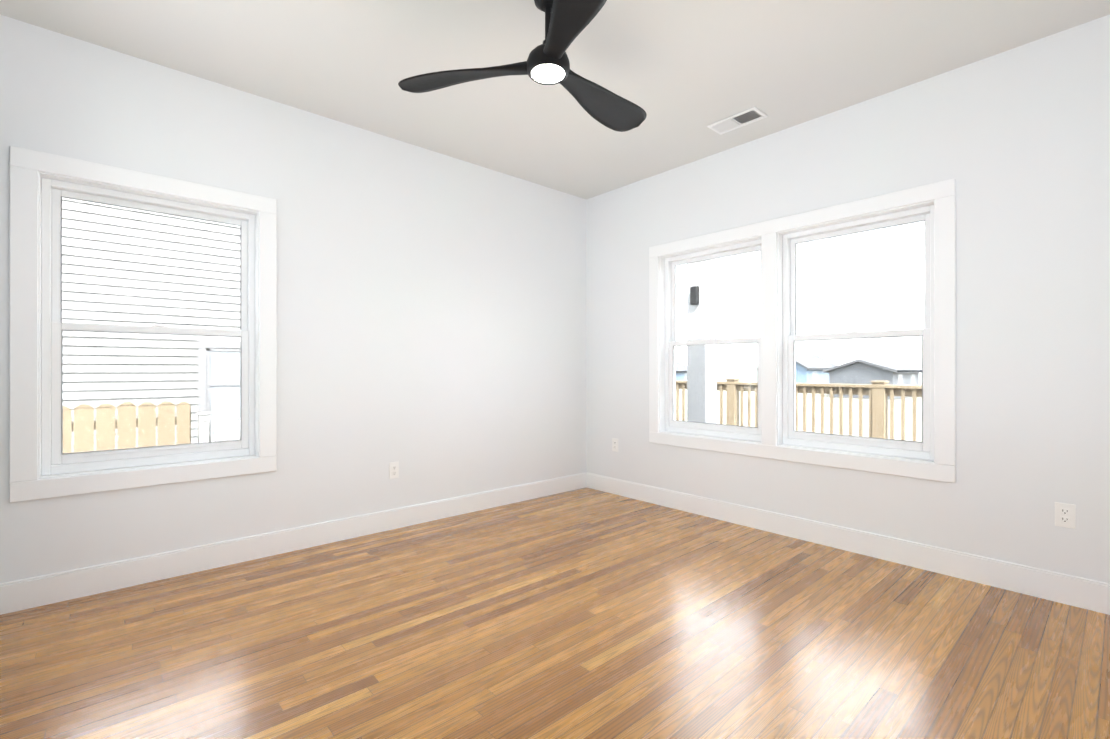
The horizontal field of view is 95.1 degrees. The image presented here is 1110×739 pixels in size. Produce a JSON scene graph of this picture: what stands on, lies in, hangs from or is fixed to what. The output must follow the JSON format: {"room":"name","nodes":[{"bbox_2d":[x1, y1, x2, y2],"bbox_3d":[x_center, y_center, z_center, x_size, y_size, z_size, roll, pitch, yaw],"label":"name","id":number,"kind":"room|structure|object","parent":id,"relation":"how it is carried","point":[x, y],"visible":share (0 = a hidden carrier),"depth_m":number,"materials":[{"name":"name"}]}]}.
{"room":"empty bedroom","nodes":[
{"label":"empty bedroom","id":0,"kind":"room"},
{"bbox_2d":[0,15,585,582],"bbox_3d":[-1.224,-0.252,3.592,4.250,2.740,0.160,0,0,-42],"label":"wall","id":1,"kind":"structure","parent":0,"point":[432,323],"depth_m":3.33,"materials":[{"name":"paint"}]},
{"bbox_2d":[9,146,276,502],"bbox_3d":[-2.147,-0.208,2.757,1.103,1.640,0.175,0,0,-42],"label":"window","id":2,"kind":"structure","parent":1,"relation":"in","point":[55,459],"depth_m":2.61,"materials":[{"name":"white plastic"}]},
{"bbox_2d":[0,472,586,614],"bbox_3d":[-1.166,1.048,3.526,3.930,0.140,0.014,0,0,-42],"label":"baseboard","id":3,"kind":"structure","parent":1,"relation":"attached to","point":[27,593],"depth_m":2.95,"materials":[{"name":"paint"}]},
{"bbox_2d":[389,462,398,478],"bbox_3d":[-1.130,0.708,3.561,0.070,0.115,0.008,0,0,-42],"label":"electrical outlet","id":4,"kind":"object","parent":1,"relation":"attached to","point":[393,470],"visible":1,"depth_m":3.56,"materials":[{"name":"white plastic"}]},
{"bbox_2d":[0,487,1109,738],"bbox_3d":[0.227,1.177,1.957,4.250,0.120,4.530,0,0,-42],"label":"floor","id":5,"kind":"structure","parent":0,"point":[586,613],"depth_m":2.05,"materials":[{"name":"brown wood"}]},
{"bbox_2d":[0,0,1109,198],"bbox_3d":[0.227,-1.683,1.959,4.250,0.120,4.530,0,0,-42],"label":"ceiling","id":6,"kind":"structure","parent":0,"point":[683,74],"depth_m":2.63,"materials":[{"name":"paint"}]},
{"bbox_2d":[398,0,646,131],"bbox_3d":[0.075,-1.442,2.255,1.144,0.361,1.210,0,0,-42],"label":"ceiling fan","id":7,"kind":"object","parent":6,"relation":"hanging from","point":[567,22],"visible":1,"depth_m":2.21,"materials":[{"name":"black plastic"}]},
{"bbox_2d":[707,107,767,134],"bbox_3d":[1.183,-1.616,3.307,0.175,0.012,0.335,0,0,-42],"label":"ceiling vent","id":8,"kind":"object","parent":6,"relation":"in","point":[736,121],"visible":1,"depth_m":3.30,"materials":[{"name":"white metal"}]},
{"bbox_2d":[586,14,1109,582],"bbox_3d":[1.810,-0.253,3.256,0.160,2.740,4.370,0,0,-42],"label":"wall","id":9,"kind":"structure","parent":0,"point":[1014,142],"depth_m":2.68,"materials":[{"name":"paint"}]},
{"bbox_2d":[612,438,617,451],"bbox_3d":[0.540,0.678,4.558,0.008,0.115,0.070,0,0,-42],"label":"electrical outlet","id":10,"kind":"object","parent":9,"relation":"attached to","point":[614,444],"visible":1,"depth_m":4.56,"materials":[{"name":"white plastic"}]},
{"bbox_2d":[649,178,955,482],"bbox_3d":[1.534,-0.207,3.549,0.175,1.640,2.048,0,0,-42],"label":"window","id":11,"kind":"structure","parent":9,"relation":"in","point":[923,449],"depth_m":3.40,"materials":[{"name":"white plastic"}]},
{"bbox_2d":[586,472,1109,614],"bbox_3d":[1.696,1.047,3.252,0.014,0.140,4.196,0,0,-42],"label":"baseboard","id":12,"kind":"structure","parent":9,"relation":"attached to","point":[1084,593],"depth_m":2.94,"materials":[{"name":"paint"}]},
{"bbox_2d":[1055,502,1075,528],"bbox_3d":[2.435,0.697,2.423,0.008,0.115,0.070,0,0,-42],"label":"electrical outlet","id":13,"kind":"object","parent":9,"relation":"attached to","point":[1065,514],"visible":1,"depth_m":2.42,"materials":[{"name":"white plastic"}]},
{"label":"outside","id":14,"kind":"structure","parent":0,"visible":0},
{"bbox_2d":[679,389,921,457],"bbox_3d":[0.994,2.374,13.195,140.000,0.300,140.000,0,0,-42],"label":"lawn","id":15,"kind":"structure","parent":14,"point":[865,411],"depth_m":25.18,"materials":[{"name":"white"}]},
{"bbox_2d":[41,401,190,475],"bbox_3d":[-5.664,1.261,3.635,4.989,1.910,0.143,0,0,-42],"label":"fence","id":16,"kind":"object","parent":15,"relation":"on","point":[182,411],"depth_m":4.89,"materials":[{"name":"brown wood"}]},
{"bbox_2d":[62,198,239,470],"bbox_3d":[-6.872,-1.255,8.500,16.600,6.948,6.800,0,0,-42],"label":"neighbouring house","id":17,"kind":"structure","parent":15,"relation":"on","point":[226,280],"depth_m":6.19,"materials":[{"name":"paint"}]},
{"bbox_2d":[196,412,248,455],"bbox_3d":[-2.874,1.336,6.107,2.357,1.763,0.134,0,0,-42],"label":"picket fence","id":18,"kind":"object","parent":15,"relation":"on","point":[235,435],"depth_m":5.38,"materials":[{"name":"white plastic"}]},
{"bbox_2d":[676,362,686,380],"bbox_3d":[12.368,0.569,64.216,9.700,3.378,7.700,0,0,-42],"label":"house","id":19,"kind":"structure","parent":15,"relation":"on","point":[683,375],"depth_m":62.74,"materials":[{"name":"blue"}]},
{"bbox_2d":[756,353,836,383],"bbox_3d":[29.141,0.166,60.387,9.700,4.178,5.900,0,0,-42],"label":"house","id":20,"kind":"structure","parent":15,"relation":"on","point":[811,362],"depth_m":57.40,"materials":[{"name":"white"}]},
{"bbox_2d":[823,359,921,399],"bbox_3d":[26.025,0.728,41.304,7.700,3.028,5.100,0,0,-42],"label":"house","id":21,"kind":"structure","parent":15,"relation":"on","point":[877,375],"depth_m":39.15,"materials":[{"name":"grey"}]},
{"bbox_3d":[3.109,1.722,4.314,3.180,0.988,8.910,0,0,-42],"label":"deck","id":22,"kind":"object","parent":15,"relation":"on","visible":0},
{"bbox_2d":[687,259,716,435],"bbox_3d":[1.449,-0.476,5.029,0.285,3.410,0.260,0,0,-42],"label":"porch column","id":23,"kind":"structure","parent":22,"relation":"on","point":[708,321],"depth_m":4.96,"materials":[{"name":"grey paint"}]},
{"bbox_2d":[676,379,921,450],"bbox_3d":[4.215,0.679,5.324,0.165,1.100,8.950,0,0,-42],"label":"deck railing","id":24,"kind":"object","parent":22,"relation":"on","point":[732,399],"depth_m":6.09,"materials":[{"name":"brown wood"}]}
]}

